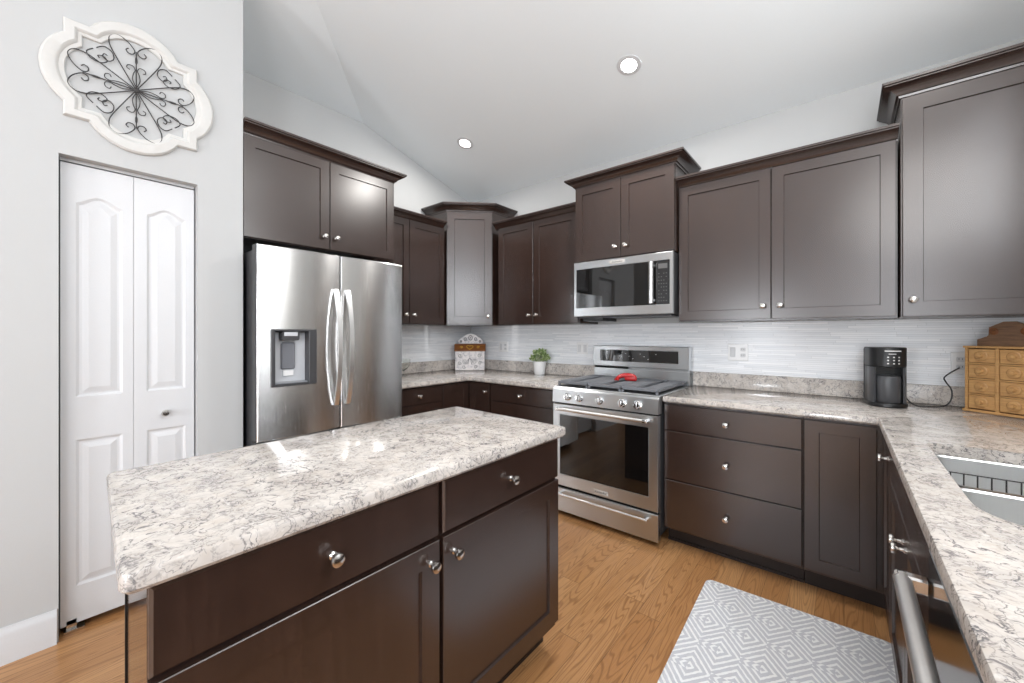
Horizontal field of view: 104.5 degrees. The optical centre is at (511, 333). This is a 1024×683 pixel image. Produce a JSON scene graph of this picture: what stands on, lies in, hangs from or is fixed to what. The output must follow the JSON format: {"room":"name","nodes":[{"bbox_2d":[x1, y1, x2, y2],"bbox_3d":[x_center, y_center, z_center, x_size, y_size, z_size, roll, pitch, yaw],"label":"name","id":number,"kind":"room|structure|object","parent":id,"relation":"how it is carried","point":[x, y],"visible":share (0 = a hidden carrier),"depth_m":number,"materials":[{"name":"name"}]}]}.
{"room":"kitchen","nodes":[
{"label":"kitchen","id":0,"kind":"room"},
{"bbox_2d":[0,0,242,641],"bbox_3d":[-2.158,-0.658,1.872,0.667,3.900,1.340,0,0,40],"label":"wall","id":1,"kind":"structure","parent":0,"point":[203,36],"depth_m":1.69,"materials":[{"name":"paint"}]},
{"bbox_2d":[0,609,56,666],"bbox_3d":[-2.112,1.221,1.396,0.014,0.142,0.670,0,0,40],"label":"baseboard","id":2,"kind":"structure","parent":1,"relation":"attached to","point":[24,638],"depth_m":1.59,"materials":[{"name":"white paint"}]},
{"bbox_2d":[38,16,212,155],"bbox_3d":[-1.738,-1.126,1.836,0.023,0.584,0.584,0,0,40],"label":"wall plaque","id":3,"kind":"object","parent":1,"relation":"attached to","point":[54,50],"visible":1,"depth_m":1.80,"materials":[{"name":"white wood"}]},
{"bbox_2d":[59,156,193,635],"bbox_3d":[-1.785,0.267,1.868,0.061,2.050,0.462,0,0,40],"label":"door","id":4,"kind":"structure","parent":1,"relation":"in","point":[127,242],"depth_m":1.81,"materials":[{"name":"white paint"}]},
{"bbox_2d":[243,71,470,361],"bbox_3d":[-1.660,-0.308,3.081,0.120,3.200,3.834,0,0,40],"label":"wall","id":5,"kind":"structure","parent":0,"point":[266,102],"depth_m":3.28,"materials":[{"name":"paint"}]},
{"bbox_2d":[243,116,406,262],"bbox_3d":[-1.381,-0.863,2.786,0.677,0.647,1.045,0,0,40],"label":"upper cabinet","id":6,"kind":"object","parent":5,"relation":"attached to","point":[299,192],"visible":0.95,"depth_m":2.50,"materials":[{"name":"brown wood"}]},
{"bbox_2d":[387,206,446,325],"bbox_3d":[-0.969,-0.558,3.513,0.379,0.958,0.744,0,0,40],"label":"upper cabinet","id":7,"kind":"object","parent":5,"relation":"attached to","point":[418,238],"visible":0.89,"depth_m":3.50,"materials":[{"name":"brown wood"}]},
{"bbox_2d":[402,325,470,361],"bbox_3d":[-0.920,0.099,3.865,0.007,0.354,1.426,0,0,40],"label":"tile backsplash","id":8,"kind":"structure","parent":5,"relation":"attached to","point":[419,343],"depth_m":3.98,"materials":[{"name":"white tile"}]},
{"bbox_2d":[0,510,890,682],"bbox_3d":[-1.823,1.342,0.939,10.400,0.100,7.500,0,0,40],"label":"floor","id":9,"kind":"structure","parent":0,"point":[625,600],"depth_m":1.82,"materials":[{"name":"brown wood"}]},
{"bbox_2d":[125,482,441,682],"bbox_3d":[-0.617,0.855,1.103,0.660,0.874,0.664,0,0,40],"label":"base cabinet","id":10,"kind":"object","parent":9,"relation":"on","point":[352,598],"visible":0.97,"depth_m":0.88,"materials":[{"name":"brown wood"}]},
{"bbox_2d":[106,406,565,594],"bbox_3d":[-0.451,0.397,1.344,0.693,0.038,1.321,0,0,40],"label":"countertop","id":11,"kind":"structure","parent":10,"relation":"on","point":[170,520],"depth_m":1.01,"materials":[{"name":"stone"}]},
{"bbox_2d":[243,243,401,446],"bbox_3d":[-1.322,0.408,2.655,0.844,1.768,0.898,0,0,40],"label":"refrigerator","id":12,"kind":"object","parent":9,"relation":"on","point":[322,332],"visible":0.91,"depth_m":2.31,"materials":[{"name":"grey metal"}]},
{"bbox_2d":[399,384,441,416],"bbox_3d":[-0.957,0.855,3.307,0.661,0.874,0.482,0,0,40],"label":"base cabinet","id":13,"kind":"object","parent":9,"relation":"on","point":[416,400],"visible":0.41,"depth_m":3.14,"materials":[{"name":"brown wood"}]},
{"bbox_2d":[441,381,491,412],"bbox_3d":[-0.421,0.855,3.780,0.876,0.874,0.925,0,0,40],"label":"base cabinet","id":14,"kind":"object","parent":9,"relation":"on","point":[474,395],"visible":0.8,"depth_m":3.44,"materials":[{"name":"brown wood"}]},
{"bbox_2d":[402,359,594,389],"bbox_3d":[-0.317,0.346,3.367,1.565,0.140,1.426,0,0,40],"label":"countertop","id":15,"kind":"structure","parent":14,"relation":"on","point":[426,373],"depth_m":3.58,"materials":[{"name":"stone"}]},
{"bbox_2d":[402,358,409,375],"bbox_3d":[-0.976,0.302,3.562,0.124,0.150,0.124,0,0,40],"label":"glass goblet","id":16,"kind":"object","parent":15,"relation":"on","point":[405,362],"visible":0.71,"depth_m":3.53,"materials":[{"name":"white"}]},
{"bbox_2d":[454,334,485,369],"bbox_3d":[-0.436,0.189,4.133,0.320,0.377,0.135,0,0,-2],"label":"box","id":17,"kind":"object","parent":15,"relation":"on","point":[467,356],"visible":1,"depth_m":4.08,"materials":[{"name":"ceramic"}]},
{"bbox_2d":[529,348,550,374],"bbox_3d":[0.256,0.254,3.677,0.199,0.246,0.186,0,0,40],"label":"potted plant","id":18,"kind":"object","parent":15,"relation":"on","point":[539,365],"visible":1,"depth_m":3.64,"materials":[{"name":"green plant"}]},
{"bbox_2d":[437,439,557,682],"bbox_3d":[-0.216,0.855,1.578,0.656,0.874,0.648,0,0,40],"label":"base cabinet","id":19,"kind":"object","parent":9,"relation":"on","point":[498,536],"visible":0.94,"depth_m":1.34,"materials":[{"name":"brown wood"}]},
{"bbox_2d":[491,383,553,423],"bbox_3d":[0.262,0.855,3.378,0.680,0.874,0.661,0,0,40],"label":"base cabinet","id":20,"kind":"object","parent":9,"relation":"on","point":[528,403],"visible":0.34,"depth_m":3.14,"materials":[{"name":"brown wood"}]},
{"bbox_2d":[553,345,690,542],"bbox_3d":[0.782,0.695,2.855,0.760,1.194,0.727,0,0,40],"label":"gas range","id":21,"kind":"object","parent":9,"relation":"on","point":[611,450],"visible":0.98,"depth_m":2.63,"materials":[{"name":"grey metal"}]},
{"bbox_2d":[554,384,687,397],"bbox_3d":[0.788,0.385,2.862,0.756,0.014,0.600,0,0,40],"label":"cooktop","id":22,"kind":"object","parent":21,"relation":"in","point":[569,388],"depth_m":2.63,"materials":[{"name":"metal"}]},
{"bbox_2d":[614,373,636,380],"bbox_3d":[0.806,0.310,2.832,0.162,0.054,0.076,0,0,-1],"label":"spoon rest","id":23,"kind":"object","parent":21,"relation":"on","point":[628,376],"visible":1,"depth_m":2.82,"materials":[{"name":"red ceramic"}]},
{"bbox_2d":[664,402,804,582],"bbox_3d":[1.384,0.855,2.439,0.690,0.874,0.661,0,0,40],"label":"base cabinet","id":24,"kind":"object","parent":9,"relation":"on","point":[734,479],"visible":0.96,"depth_m":2.18,"materials":[{"name":"brown wood"}]},
{"bbox_2d":[657,580,896,682],"bbox_3d":[0.962,1.286,1.425,0.715,0.012,1.100,0,0,38],"label":"kitchen rug","id":25,"kind":"object","parent":9,"relation":"on","point":[730,634],"visible":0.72,"depth_m":1.61,"materials":[{"name":"white fabric"}]},
{"bbox_2d":[804,417,890,636],"bbox_3d":[1.907,0.855,1.792,0.937,0.874,0.985,0,0,40],"label":"base cabinet","id":26,"kind":"object","parent":9,"relation":"on","point":[847,479],"visible":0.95,"depth_m":1.89,"materials":[{"name":"brown wood"}]},
{"bbox_2d":[663,371,1023,682],"bbox_3d":[0.977,0.346,1.218,1.627,0.140,3.061,0,0,40],"label":"countertop","id":27,"kind":"structure","parent":26,"relation":"on","point":[978,555],"depth_m":1.17,"materials":[{"name":"stone"}]},
{"bbox_2d":[862,347,959,408],"bbox_3d":[2.086,0.225,2.044,0.411,0.306,0.219,0,0,25],"label":"coffee maker","id":28,"kind":"object","parent":27,"relation":"on","point":[885,368],"visible":1,"depth_m":2.04,"materials":[{"name":"black plastic"}]},
{"bbox_2d":[876,374,901,403],"bbox_3d":[1.952,0.285,2.061,0.103,0.140,0.103,0,0,30],"label":"travel mug","id":29,"kind":"object","parent":28,"relation":"on","point":[888,386],"depth_m":2.02,"materials":[{"name":"metal"}]},
{"bbox_2d":[935,454,1023,525],"bbox_3d":[1.361,0.516,0.957,0.436,0.199,0.789,0,0,40],"label":"sink","id":30,"kind":"object","parent":27,"relation":"in","point":[1009,506],"visible":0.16,"depth_m":1.26,"materials":[{"name":"metal"}]},
{"bbox_2d":[948,471,1023,495],"bbox_3d":[1.515,0.529,1.145,0.330,0.160,0.124,0,0,40],"label":"wire rack","id":31,"kind":"object","parent":30,"relation":"in","point":[964,474],"visible":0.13,"depth_m":1.24,"materials":[{"name":"black metal"}]},
{"bbox_2d":[962,321,1023,418],"bbox_3d":[2.295,0.161,1.849,0.139,0.434,0.238,0,0,-13],"label":"chest","id":32,"kind":"object","parent":27,"relation":"on","point":[994,368],"visible":1,"depth_m":1.85,"materials":[{"name":"brown wood"}]},
{"bbox_2d":[887,453,928,682],"bbox_3d":[1.371,0.855,0.967,0.661,0.874,0.963,0,0,40],"label":"base cabinet","id":33,"kind":"object","parent":9,"relation":"on","point":[908,546],"visible":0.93,"depth_m":1.18,"materials":[{"name":"brown wood"}]},
{"bbox_2d":[892,549,982,682],"bbox_3d":[0.842,0.858,0.382,0.650,0.868,0.596,0,0,40],"label":"dishwasher","id":34,"kind":"object","parent":9,"relation":"on","point":[946,656],"visible":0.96,"depth_m":0.65,"materials":[{"name":"grey metal"}]},
{"bbox_2d":[243,0,1023,201],"bbox_3d":[-1.857,-2.014,0.898,10.400,1.189,7.394,0,0,40],"label":"ceiling","id":35,"kind":"structure","parent":0,"point":[538,90],"depth_m":2.52,"materials":[{"name":"paint"}]},
{"bbox_2d":[457,137,472,148],"bbox_3d":[-0.408,-1.653,3.445,0.145,0.043,0.140,0,0,40],"label":"recessed light","id":36,"kind":"object","parent":35,"relation":"in","point":[463,142],"visible":1,"depth_m":3.44,"materials":[{"name":"white paint"}]},
{"bbox_2d":[617,55,640,74],"bbox_3d":[0.725,-1.661,2.458,0.145,0.043,0.140,0,0,40],"label":"recessed light","id":37,"kind":"object","parent":35,"relation":"in","point":[631,65],"visible":1,"depth_m":2.45,"materials":[{"name":"white paint"}]},
{"bbox_2d":[471,38,1023,386],"bbox_3d":[1.982,-0.108,2.454,6.510,2.800,0.120,0,0,40],"label":"wall","id":38,"kind":"structure","parent":0,"point":[855,110],"depth_m":2.64,"materials":[{"name":"paint"}]},
{"bbox_2d":[421,201,517,325],"bbox_3d":[-0.417,-0.654,3.939,0.677,1.148,0.677,0,0,40],"label":"upper cabinet","id":39,"kind":"object","parent":38,"relation":"attached to","point":[470,236],"visible":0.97,"depth_m":3.77,"materials":[{"name":"brown wood"}]},
{"bbox_2d":[492,202,597,325],"bbox_3d":[0.276,-0.558,3.554,0.900,0.958,0.375,0,0,40],"label":"upper cabinet","id":40,"kind":"object","parent":38,"relation":"attached to","point":[537,250],"visible":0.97,"depth_m":3.42,"materials":[{"name":"brown wood"}]},
{"bbox_2d":[564,147,700,262],"bbox_3d":[0.893,-0.874,2.996,0.897,0.648,0.439,0,0,40],"label":"upper cabinet","id":41,"kind":"object","parent":38,"relation":"attached to","point":[631,208],"visible":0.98,"depth_m":2.82,"materials":[{"name":"brown wood"}]},
{"bbox_2d":[574,251,678,321],"bbox_3d":[0.886,-0.321,2.988,0.752,0.450,0.454,0,0,40],"label":"microwave oven","id":42,"kind":"object","parent":41,"relation":"attached to","point":[646,285],"visible":0.99,"depth_m":2.82,"materials":[{"name":"grey metal"}]},
{"bbox_2d":[471,318,1023,386],"bbox_3d":[1.064,0.099,3.139,3.962,0.354,0.007,0,0,40],"label":"tile backsplash","id":43,"kind":"structure","parent":38,"relation":"attached to","point":[807,349],"depth_m":2.57,"materials":[{"name":"white tile"}]},
{"bbox_2d":[499,342,507,351],"bbox_3d":[-0.089,0.137,4.093,0.120,0.105,0.010,0,0,40],"label":"outlet plate","id":44,"kind":"object","parent":43,"relation":"attached to","point":[503,346],"visible":1,"depth_m":4.09,"materials":[{"name":"white plastic"}]},
{"bbox_2d":[577,343,587,353],"bbox_3d":[0.620,0.131,3.499,0.111,0.102,0.010,0,0,40],"label":"outlet plate","id":45,"kind":"object","parent":43,"relation":"attached to","point":[582,348],"visible":1,"depth_m":3.50,"materials":[{"name":"white plastic"}]},
{"bbox_2d":[728,344,747,360],"bbox_3d":[1.550,0.129,2.721,0.123,0.115,0.010,0,0,40],"label":"outlet plate","id":46,"kind":"object","parent":43,"relation":"attached to","point":[736,352],"visible":1,"depth_m":2.72,"materials":[{"name":"white plastic"}]},
{"bbox_2d":[730,347,734,356],"bbox_3d":[1.524,0.129,2.739,0.032,0.066,0.004,0,0,40],"label":"rocker switch","id":47,"kind":"object","parent":46,"relation":"attached to","point":[732,349],"depth_m":2.74,"materials":[{"name":"white paint"}]},
{"bbox_2d":[950,352,964,373],"bbox_3d":[2.335,0.154,2.064,0.070,0.115,0.009,0,0,40],"label":"outlet plate","id":48,"kind":"object","parent":43,"relation":"attached to","point":[957,359],"visible":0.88,"depth_m":2.07,"materials":[{"name":"white plastic"}]},
{"bbox_2d":[956,357,964,361],"bbox_3d":[2.333,0.135,2.063,0.032,0.026,0.003,0,0,40],"label":"socket","id":49,"kind":"object","parent":48,"relation":"attached to","point":[958,359],"depth_m":2.06,"materials":[{"name":"white plastic"}]},
{"bbox_2d":[956,365,964,369],"bbox_3d":[2.333,0.174,2.063,0.032,0.026,0.003,0,0,40],"label":"socket","id":50,"kind":"object","parent":48,"relation":"attached to","point":[962,367],"depth_m":2.06,"materials":[{"name":"white plastic"}]},
{"bbox_2d":[676,122,899,322],"bbox_3d":[1.615,-0.558,2.434,1.066,0.958,0.375,0,0,40],"label":"upper cabinet","id":51,"kind":"object","parent":38,"relation":"attached to","point":[809,232],"visible":1,"depth_m":2.26,"materials":[{"name":"brown wood"}]},
{"bbox_2d":[877,42,1023,318],"bbox_3d":[2.196,-0.651,1.905,0.636,1.143,0.439,0,0,40],"label":"upper cabinet","id":52,"kind":"object","parent":38,"relation":"attached to","point":[961,136],"visible":0.98,"depth_m":1.81,"materials":[{"name":"brown wood"}]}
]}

